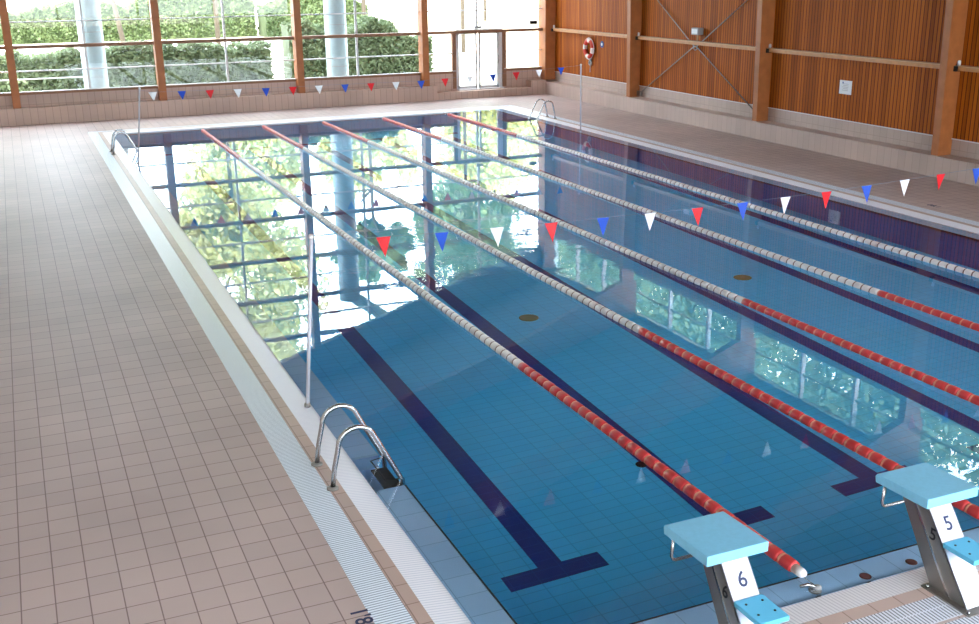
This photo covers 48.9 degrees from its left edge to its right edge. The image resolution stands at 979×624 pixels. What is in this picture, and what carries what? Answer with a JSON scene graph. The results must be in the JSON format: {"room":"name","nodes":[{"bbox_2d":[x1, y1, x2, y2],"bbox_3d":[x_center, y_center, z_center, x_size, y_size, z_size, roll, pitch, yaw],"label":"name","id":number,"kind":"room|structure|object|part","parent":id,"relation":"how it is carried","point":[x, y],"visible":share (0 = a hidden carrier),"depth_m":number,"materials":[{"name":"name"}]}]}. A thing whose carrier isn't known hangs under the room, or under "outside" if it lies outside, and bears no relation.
{"room":"indoor swimming pool","nodes":[
{"label":"indoor swimming pool","id":0,"kind":"room"},
{"bbox_2d":[0,69,545,126],"bbox_3d":[-6.463,-10.943,32.209,19.100,9.581,0.650,-8,19,-22],"label":"wall","id":1,"kind":"structure","parent":0,"point":[118,104],"depth_m":32.86,"materials":[{"name":"tile"}]},
{"bbox_2d":[0,22,10,95],"bbox_3d":[-14.322,-8.596,29.426,1.575,5.363,0.220,-8,19,-22],"label":"window","id":2,"kind":"structure","parent":1,"relation":"in","point":[1,47],"depth_m":30.39,"materials":[{"name":"white metal"}]},
{"bbox_3d":[-14.315,-7.978,29.622,1.575,4.065,0.220,-8,19,-22],"label":"frame","id":3,"kind":"part","parent":2,"relation":"part of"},
{"bbox_2d":[0,0,20,108],"bbox_3d":[-13.462,-8.483,29.741,0.210,5.617,0.400,-8,19,-22],"label":"timber post","id":4,"kind":"object","parent":1,"relation":"on","point":[4,17],"visible":1,"depth_m":29.97,"materials":[{"name":"brown wood"}]},
{"bbox_2d":[9,0,157,94],"bbox_3d":[-11.671,-9.608,30.325,3.810,6.689,0.220,-8,19,-22],"label":"window","id":5,"kind":"structure","parent":1,"relation":"in","point":[84,44],"depth_m":30.99,"materials":[{"name":"white metal"}]},
{"bbox_3d":[-11.664,-9.001,30.518,3.810,5.415,0.220,-8,19,-22],"label":"frame","id":6,"kind":"part","parent":5,"relation":"part of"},
{"bbox_2d":[148,0,166,100],"bbox_3d":[-9.787,-9.641,31.064,0.210,6.944,0.400,-8,19,-22],"label":"timber post","id":7,"kind":"object","parent":1,"relation":"on","point":[153,4],"visible":1,"depth_m":31.51,"materials":[{"name":"brown wood"}]},
{"bbox_2d":[159,0,295,87],"bbox_3d":[-7.920,-10.617,31.729,3.970,7.681,0.220,-8,19,-22],"label":"window","id":8,"kind":"structure","parent":1,"relation":"in","point":[225,39],"depth_m":32.55,"materials":[{"name":"white metal"}]},
{"bbox_3d":[-7.915,-10.180,31.868,3.970,6.765,0.220,-8,19,-22],"label":"frame","id":9,"kind":"part","parent":8,"relation":"part of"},
{"bbox_2d":[290,0,304,92],"bbox_3d":[-5.961,-10.454,32.563,0.210,7.504,0.400,-8,19,-22],"label":"timber post","id":10,"kind":"object","parent":1,"relation":"on","point":[294,4],"visible":1,"depth_m":33.13,"materials":[{"name":"brown wood"}]},
{"bbox_2d":[301,0,420,80],"bbox_3d":[-4.107,-10.956,33.371,3.930,7.252,0.220,-8,19,-22],"label":"window","id":11,"kind":"structure","parent":1,"relation":"in","point":[355,35],"depth_m":34.12,"materials":[{"name":"white metal"}]},
{"bbox_3d":[-4.104,-10.724,33.444,3.930,6.765,0.220,-8,19,-22],"label":"frame","id":12,"kind":"part","parent":11,"relation":"part of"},
{"bbox_2d":[417,0,429,85],"bbox_3d":[-2.161,-10.384,34.327,0.210,6.221,0.400,-8,19,-22],"label":"timber post","id":13,"kind":"object","parent":1,"relation":"on","point":[422,5],"visible":1,"depth_m":34.71,"materials":[{"name":"brown wood"}]},
{"bbox_2d":[454,28,503,90],"bbox_3d":[-0.331,-8.425,35.856,1.660,1.960,0.280,-8,19,-22],"label":"door","id":14,"kind":"structure","parent":1,"relation":"in","point":[498,85],"depth_m":35.97,"materials":[{"name":"white metal"}]},
{"bbox_2d":[428,0,542,88],"bbox_3d":[-0.174,-10.666,35.263,4.215,6.468,0.220,-8,19,-22],"label":"window","id":15,"kind":"structure","parent":1,"relation":"in","point":[453,33],"depth_m":35.66,"materials":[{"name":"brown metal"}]},
{"bbox_3d":[-0.171,-10.402,35.347,4.215,5.915,0.220,-8,19,-22],"label":"frame","id":16,"kind":"part","parent":15,"relation":"part of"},
{"bbox_2d":[0,94,978,623],"bbox_3d":[1.148,-1.165,17.452,18.900,0.300,37.800,-8,19,-22],"label":"floor","id":17,"kind":"structure","parent":0,"point":[139,484],"depth_m":10.25,"materials":[{"name":"tile"}]},
{"bbox_2d":[88,132,415,623],"bbox_3d":[-5.390,-1.214,17.414,0.241,0.040,26.246,-8,19,-22],"label":"drain grate","id":18,"kind":"object","parent":17,"relation":"in","point":[369,582],"visible":1,"depth_m":9.60,"materials":[{"name":"white plastic"}]},
{"bbox_2d":[88,105,512,132],"bbox_3d":[-5.047,-5.636,31.338,12.581,0.040,0.241,-8,19,-22],"label":"drain grate","id":19,"kind":"object","parent":17,"relation":"in","point":[502,105],"visible":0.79,"depth_m":31.07,"materials":[{"name":"white plastic"}]},
{"bbox_2d":[350,609,372,623],"bbox_3d":[-0.815,2.011,7.008,0.124,0.002,0.244,-8,19,-22],"label":"depth mark","id":20,"kind":"object","parent":17,"relation":"on","point":[360,611],"visible":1,"depth_m":7.03,"materials":[{"name":"black paint"}]},
{"bbox_2d":[103,107,978,623],"bbox_3d":[0.274,-0.992,20.078,12.845,2.200,27.000,-8,19,-22],"label":"swimming pool","id":21,"kind":"object","parent":17,"relation":"in","point":[442,608],"visible":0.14,"depth_m":9.34,"materials":[{"name":"tile"}]},
{"bbox_2d":[109,129,139,154],"bbox_3d":[-8.649,-3.477,25.791,0.765,1.778,0.600,-8,19,-22],"label":"pool ladder","id":22,"kind":"object","parent":21,"relation":"attached to","point":[121,130],"visible":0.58,"depth_m":25.45,"materials":[{"name":"silver metal"}]},
{"bbox_3d":[-8.777,-3.541,25.998,0.647,1.778,0.042,-8,19,-22],"label":"rail","id":23,"kind":"part","parent":22,"relation":"part of","materials":[{"name":"silver metal"}]},
{"bbox_2d":[137,87,140,163],"bbox_3d":[-7.826,-4.143,23.993,0.256,1.702,0.058,-8,19,-22],"label":"flag pole","id":24,"kind":"object","parent":21,"relation":"on","point":[139,88],"visible":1,"depth_m":23.96,"materials":[{"name":"grey metal"}]},
{"bbox_2d":[304,234,313,407],"bbox_3d":[-1.719,0.103,10.255,0.206,1.742,0.060,3,18,11],"label":"flag pole","id":25,"kind":"object","parent":21,"relation":"on","point":[311,236],"visible":1,"depth_m":10.23,"materials":[{"name":"grey metal"}]},
{"bbox_2d":[311,403,402,493],"bbox_3d":[-1.075,1.681,9.261,0.765,1.778,0.600,-8,19,-22],"label":"pool ladder","id":26,"kind":"object","parent":21,"relation":"attached to","point":[369,431],"visible":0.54,"depth_m":8.96,"materials":[{"name":"silver metal"}]},
{"bbox_3d":[-1.202,1.616,9.468,0.647,1.778,0.042,-8,19,-22],"label":"rail","id":27,"kind":"part","parent":26,"relation":"part of","materials":[{"name":"silver metal"}]},
{"bbox_3d":[-1.002,1.753,9.031,0.647,1.778,0.042,-8,19,-22],"label":"rail","id":28,"kind":"part","parent":26,"relation":"part of","materials":[{"name":"silver metal"}]},
{"bbox_2d":[528,99,556,120],"bbox_3d":[1.466,-5.168,30.756,0.765,1.778,0.600,-8,19,-22],"label":"pool ladder","id":29,"kind":"object","parent":21,"relation":"attached to","point":[545,102],"visible":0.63,"depth_m":30.52,"materials":[{"name":"silver metal"}]},
{"bbox_3d":[1.394,-5.240,30.986,0.647,1.778,0.042,-8,19,-22],"label":"rail","id":30,"kind":"part","parent":29,"relation":"part of","materials":[{"name":"silver metal"}]},
{"bbox_3d":[1.594,-5.104,30.548,0.647,1.778,0.042,-8,19,-22],"label":"rail","id":31,"kind":"part","parent":29,"relation":"part of","materials":[{"name":"silver metal"}]},
{"bbox_2d":[114,109,978,623],"bbox_3d":[0.262,-2.021,19.752,11.411,0.001,25.566,-8,19,-22],"label":"pool water","id":32,"kind":"object","parent":21,"relation":"in","point":[525,511],"visible":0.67,"depth_m":12.12,"materials":[{"name":"blue liquid"}]},
{"bbox_2d":[201,129,806,576],"bbox_3d":[-2.849,-1.580,18.435,0.107,0.106,25.350,-8,19,-22],"label":"lane rope","id":33,"kind":"object","parent":32,"relation":"on","point":[789,563],"visible":0.94,"depth_m":10.68,"materials":[{"name":"red plastic"},{"name":"white plastic"}]},
{"bbox_2d":[259,124,978,518],"bbox_3d":[-1.274,-1.805,19.087,0.107,0.106,25.350,-8,19,-23],"label":"lane rope","id":34,"kind":"object","parent":32,"relation":"on","point":[964,505],"visible":0.92,"depth_m":11.90,"materials":[{"name":"red plastic"},{"name":"white plastic"}]},
{"bbox_2d":[320,121,978,404],"bbox_3d":[0.335,-2.034,19.751,0.115,0.106,25.350,-8,19,-23],"label":"lane rope","id":35,"kind":"object","parent":32,"relation":"on","point":[907,370],"visible":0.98,"depth_m":13.87,"materials":[{"name":"red plastic"},{"name":"white plastic"}]},
{"bbox_2d":[379,117,978,330],"bbox_3d":[1.965,-2.267,20.426,0.115,0.106,25.350,-8,19,-23],"label":"lane rope","id":36,"kind":"object","parent":32,"relation":"on","point":[975,326],"visible":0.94,"depth_m":16.33,"materials":[{"name":"red plastic"},{"name":"white plastic"}]},
{"bbox_2d":[444,113,978,277],"bbox_3d":[3.682,-2.512,21.137,0.115,0.106,25.350,-8,19,-22],"label":"lane rope","id":37,"kind":"object","parent":32,"relation":"on","point":[752,206],"visible":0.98,"depth_m":18.69,"materials":[{"name":"white plastic"}]},
{"bbox_2d":[580,64,581,129],"bbox_3d":[2.397,-5.623,28.216,0.076,1.740,0.058,-8,19,-22],"label":"flag pole","id":38,"kind":"object","parent":21,"relation":"on","point":[580,64],"visible":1,"depth_m":28.14,"materials":[{"name":"grey metal"}]},
{"bbox_2d":[142,65,579,99],"bbox_3d":[-2.681,-5.510,25.925,11.045,0.381,0.044,-8,19,-22],"label":"pennant line","id":39,"kind":"object","parent":38,"relation":"hanging from","point":[345,86],"visible":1,"depth_m":25.63,"materials":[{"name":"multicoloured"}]},
{"bbox_2d":[799,583,821,597],"bbox_3d":[2.202,1.896,7.357,0.150,0.087,0.096,-8,19,-22],"label":"anchor","id":40,"kind":"object","parent":21,"relation":"on","point":[816,586],"visible":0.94,"depth_m":7.35,"materials":[{"name":"silver metal"}]},
{"bbox_3d":[2.244,1.888,7.359,0.056,0.040,0.055,-8,19,-22],"label":"knob","id":41,"kind":"part","parent":40,"relation":"part of","materials":[{"name":"grey plastic"}]},
{"bbox_2d":[664,511,788,623],"bbox_3d":[1.498,1.747,6.658,0.450,0.670,0.889,-8,19,-22],"label":"starting block","id":42,"kind":"object","parent":17,"relation":"on","point":[720,542],"visible":1,"depth_m":6.61,"materials":[{"name":"light blue plastic"},{"name":"white plastic"},{"name":"stainless steel"}]},
{"bbox_3d":[1.456,1.813,6.609,0.008,0.575,0.680,-8,19,-22],"label":"plate","id":43,"kind":"part","parent":42,"relation":"part of","materials":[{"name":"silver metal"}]},
{"bbox_3d":[1.590,1.831,6.544,0.200,0.575,0.450,-8,19,-22],"label":"plate","id":44,"kind":"part","parent":42,"relation":"part of","materials":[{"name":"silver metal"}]},
{"bbox_3d":[1.632,1.788,6.681,0.008,0.575,0.680,-8,19,-22],"label":"plate","id":45,"kind":"part","parent":42,"relation":"part of","materials":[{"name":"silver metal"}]},
{"bbox_2d":[508,106,978,225],"bbox_3d":[5.915,-2.828,22.090,0.241,0.040,26.246,-8,19,-22],"label":"drain grate","id":46,"kind":"object","parent":17,"relation":"in","point":[932,212],"visible":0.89,"depth_m":21.96,"materials":[{"name":"white plastic"}]},
{"bbox_2d":[843,596,962,623],"bbox_3d":[5.571,1.594,8.166,12.581,0.040,0.241,-8,19,-22],"label":"drain grate","id":47,"kind":"object","parent":17,"relation":"in","point":[931,610],"visible":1,"depth_m":7.01,"materials":[{"name":"white plastic"}]},
{"bbox_2d":[875,462,978,617],"bbox_3d":[3.088,1.520,7.316,0.450,0.670,0.889,-8,19,-22],"label":"starting block","id":48,"kind":"object","parent":17,"relation":"on","point":[950,558],"visible":1,"depth_m":7.23,"materials":[{"name":"light blue plastic"},{"name":"white plastic"},{"name":"brushed steel"}]},
{"bbox_3d":[2.991,1.593,7.243,0.008,0.575,0.680,-8,19,-22],"label":"plate","id":49,"kind":"part","parent":48,"relation":"part of","materials":[{"name":"silver metal"}]},
{"bbox_3d":[3.158,1.901,7.199,0.300,0.012,0.420,-8,19,-22],"label":"plate","id":50,"kind":"part","parent":48,"relation":"part of","materials":[{"name":"silver metal"}]},
{"bbox_3d":[3.125,1.612,7.179,0.200,0.575,0.450,-8,19,-22],"label":"plate","id":51,"kind":"part","parent":48,"relation":"part of","materials":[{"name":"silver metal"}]},
{"bbox_3d":[3.167,1.568,7.316,0.008,0.575,0.680,-8,19,-22],"label":"plate","id":52,"kind":"part","parent":48,"relation":"part of","materials":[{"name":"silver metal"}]},
{"bbox_2d":[945,615,978,623],"bbox_3d":[5.680,1.661,7.925,12.585,0.034,0.240,-8,19,-22],"label":"drain grate","id":53,"kind":"object","parent":17,"relation":"in","point":[965,620],"visible":1,"depth_m":6.92,"materials":[{"name":"white plastic"}]},
{"bbox_2d":[529,20,536,23],"bbox_3d":[1.463,-9.738,36.160,0.280,0.120,0.130,-8,19,-22],"label":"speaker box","id":54,"kind":"object","parent":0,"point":[531,21],"visible":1,"depth_m":36.11,"materials":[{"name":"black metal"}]},
{"bbox_2d":[546,0,978,185],"bbox_3d":[9.501,-4.864,20.126,0.600,4.950,37.800,-8,19,-22],"label":"wall","id":55,"kind":"structure","parent":0,"point":[887,118],"depth_m":25.24,"materials":[{"name":"wood"}]},
{"bbox_2d":[538,0,555,79],"bbox_3d":[1.944,-10.805,36.133,0.400,5.840,0.540,-8,19,-22],"label":"column","id":56,"kind":"structure","parent":55,"relation":"on","point":[546,15],"depth_m":36.43,"materials":[{"name":"brown wood"}]},
{"bbox_2d":[551,25,626,37],"bbox_3d":[3.223,-8.845,33.929,0.200,0.210,5.250,-8,19,-22],"label":"wall rail","id":57,"kind":"object","parent":55,"relation":"attached to","point":[553,28],"visible":1,"depth_m":33.92,"materials":[{"name":"brown wood"}]},
{"bbox_2d":[583,38,594,59],"bbox_3d":[3.166,-8.401,34.299,0.126,0.684,0.684,-8,19,-22],"label":"lifebuoy","id":58,"kind":"object","parent":55,"relation":"attached to","point":[588,56],"visible":1,"depth_m":34.20,"materials":[{"name":"red plastic"}]},
{"bbox_2d":[626,0,641,96],"bbox_3d":[4.194,-9.221,31.141,0.445,5.890,0.180,-8,19,-22],"label":"column","id":59,"kind":"structure","parent":55,"relation":"on","point":[634,7],"depth_m":31.54,"materials":[{"name":"brown wood"}]},
{"bbox_2d":[637,0,752,108],"bbox_3d":[5.545,-7.202,28.960,0.060,3.272,5.800,-8,19,-22],"label":"brace","id":60,"kind":"object","parent":55,"relation":"attached to","point":[639,93],"visible":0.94,"depth_m":28.86,"materials":[{"name":"silver metal"}]},
{"bbox_2d":[635,32,755,50],"bbox_3d":[5.537,-7.270,28.878,0.200,0.210,5.900,-8,19,-22],"label":"wall rail","id":61,"kind":"object","parent":55,"relation":"attached to","point":[692,42],"visible":0.97,"depth_m":28.73,"materials":[{"name":"brown wood"}]},
{"bbox_2d":[691,27,703,40],"bbox_3d":[5.547,-7.415,28.723,0.182,0.340,0.320,-8,19,-22],"label":"floodlight","id":62,"kind":"object","parent":61,"relation":"attached to","point":[694,31],"visible":1,"depth_m":28.59,"materials":[{"name":"grey plastic"}]},
{"bbox_2d":[752,0,775,120],"bbox_3d":[6.639,-7.556,25.806,0.445,5.890,0.180,-8,19,-22],"label":"column","id":63,"kind":"structure","parent":55,"relation":"on","point":[765,8],"depth_m":26.18,"materials":[{"name":"brown wood"}]},
{"bbox_2d":[839,80,851,94],"bbox_3d":[7.956,-5.021,24.034,0.019,0.300,0.380,-8,19,-22],"label":"notice board","id":64,"kind":"object","parent":55,"relation":"attached to","point":[845,87],"visible":1,"depth_m":24.02,"materials":[{"name":"white paper"}]},
{"bbox_2d":[766,44,939,68],"bbox_3d":[7.932,-5.639,23.652,0.200,0.210,5.650,-8,19,-22],"label":"wall rail","id":65,"kind":"object","parent":55,"relation":"attached to","point":[768,50],"visible":0.89,"depth_m":23.41,"materials":[{"name":"brown wood"}]},
{"bbox_2d":[931,0,968,155],"bbox_3d":[8.983,-5.960,20.690,0.445,5.890,0.180,-8,19,-22],"label":"column","id":66,"kind":"structure","parent":55,"relation":"on","point":[955,18],"depth_m":21.04,"materials":[{"name":"brown wood"}]},
{"bbox_2d":[953,60,978,72],"bbox_3d":[10.316,-4.016,18.448,0.200,0.210,5.850,-8,19,-22],"label":"wall rail","id":67,"kind":"object","parent":55,"relation":"attached to","point":[958,67],"visible":1,"depth_m":20.79,"materials":[{"name":"brown wood"}]},
{"label":"outside","id":68,"kind":"structure","parent":0,"visible":0},
{"bbox_2d":[0,0,537,87],"bbox_3d":[-39.263,-39.809,140.720,220.000,0.001,231.100,-8,19,-22],"label":"sky","id":69,"kind":"structure","parent":68,"point":[504,19],"depth_m":86.99,"materials":[{"name":"white"}]},
{"bbox_2d":[0,76,82,80],"bbox_3d":[-15.194,-6.139,31.622,6.600,1.270,0.040,-8,19,-22],"label":"handrail","id":70,"kind":"object","parent":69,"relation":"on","point":[74,76],"visible":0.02,"depth_m":32.24,"materials":[{"name":"white metal"}]},
{"bbox_2d":[74,0,108,88],"bbox_3d":[-11.095,-9.877,31.534,2.522,8.358,1.000,-8,19,-22],"label":"concrete column","id":71,"kind":"structure","parent":69,"relation":"on","point":[93,30],"depth_m":31.59,"materials":[{"name":"white paint"}]},
{"bbox_2d":[110,0,125,41],"bbox_3d":[-18.633,-17.151,49.520,2.915,11.549,3.262,-8,19,-22],"label":"tree","id":72,"kind":"object","parent":69,"relation":"on","point":[113,2],"visible":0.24,"depth_m":50.75,"materials":[{"name":"beige plant"}]},
{"bbox_2d":[0,0,257,44],"bbox_3d":[-32.157,-19.760,69.108,33.870,5.272,3.383,-8,19,-22],"label":"trees","id":73,"kind":"object","parent":69,"relation":"on","point":[187,28],"visible":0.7,"depth_m":71.68,"materials":[{"name":"green plant"}]},
{"bbox_2d":[0,39,274,92],"bbox_3d":[-17.742,-8.093,36.874,20.578,2.124,1.935,-8,19,-22],"label":"hedge","id":74,"kind":"object","parent":69,"relation":"on","point":[184,53],"visible":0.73,"depth_m":38.37,"materials":[{"name":"green plant"}]},
{"bbox_2d":[0,37,282,55],"bbox_3d":[-34.104,-13.684,58.106,60.000,0.050,14.000,-8,19,-22],"label":"path","id":75,"kind":"structure","parent":69,"relation":"on","point":[276,45],"depth_m":63.32,"materials":[{"name":"concrete"}]},
{"bbox_2d":[213,0,220,43],"bbox_3d":[-13.493,-20.889,50.612,9.343,17.865,8.827,1,18,4],"label":"tree","id":76,"kind":"object","parent":69,"relation":"on","point":[215,4],"visible":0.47,"depth_m":52.52,"materials":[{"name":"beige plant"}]},
{"bbox_2d":[256,0,368,36],"bbox_3d":[-12.434,-21.128,75.439,7.529,3.583,3.381,-8,19,-22],"label":"hedge","id":77,"kind":"object","parent":69,"relation":"on","point":[268,26],"visible":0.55,"depth_m":73.83,"materials":[{"name":"green plant"}]},
{"bbox_2d":[323,0,348,76],"bbox_3d":[-4.270,-10.851,34.358,2.522,8.358,1.000,-8,19,-22],"label":"concrete column","id":78,"kind":"structure","parent":69,"relation":"on","point":[335,24],"depth_m":34.42,"materials":[{"name":"white paint"}]},
{"bbox_2d":[280,14,434,78],"bbox_3d":[-5.164,-10.290,42.227,5.897,2.736,1.820,-8,19,-22],"label":"hedge","id":79,"kind":"object","parent":69,"relation":"on","point":[366,24],"visible":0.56,"depth_m":41.63,"materials":[{"name":"green plant"}]},
{"bbox_2d":[361,0,365,14],"bbox_3d":[-6.555,-18.817,53.083,4.658,12.270,3.686,5,18,18],"label":"tree","id":80,"kind":"object","parent":69,"relation":"on","point":[363,2],"visible":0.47,"depth_m":54.20,"materials":[{"name":"beige plant"}]},
{"bbox_2d":[460,0,465,51],"bbox_3d":[-1.168,-20.889,55.988,7.232,14.343,6.847,12,21,34],"label":"tree","id":81,"kind":"object","parent":69,"relation":"on","point":[463,48],"visible":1,"depth_m":57.58,"materials":[{"name":"beige plant"}]},
{"bbox_2d":[484,0,486,20],"bbox_3d":[-0.164,-33.313,91.427,11.639,16.571,11.911,-8,19,-22],"label":"tree","id":82,"kind":"object","parent":69,"relation":"on","point":[485,18],"visible":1,"depth_m":93.55,"materials":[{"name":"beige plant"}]},
{"bbox_3d":[8.735,-1.384,14.526,0.061,1.800,0.058,-8,19,-22],"label":"flag pole","id":83,"kind":"object","parent":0,"visible":0},
{"bbox_2d":[313,168,978,255],"bbox_3d":[3.539,-1.292,12.174,11.335,0.361,0.044,-8,19,-22],"label":"pennant line","id":84,"kind":"object","parent":83,"relation":"hanging from","point":[383,241],"visible":1,"depth_m":11.44,"materials":[{"name":"multicoloured fabric"}]}
]}

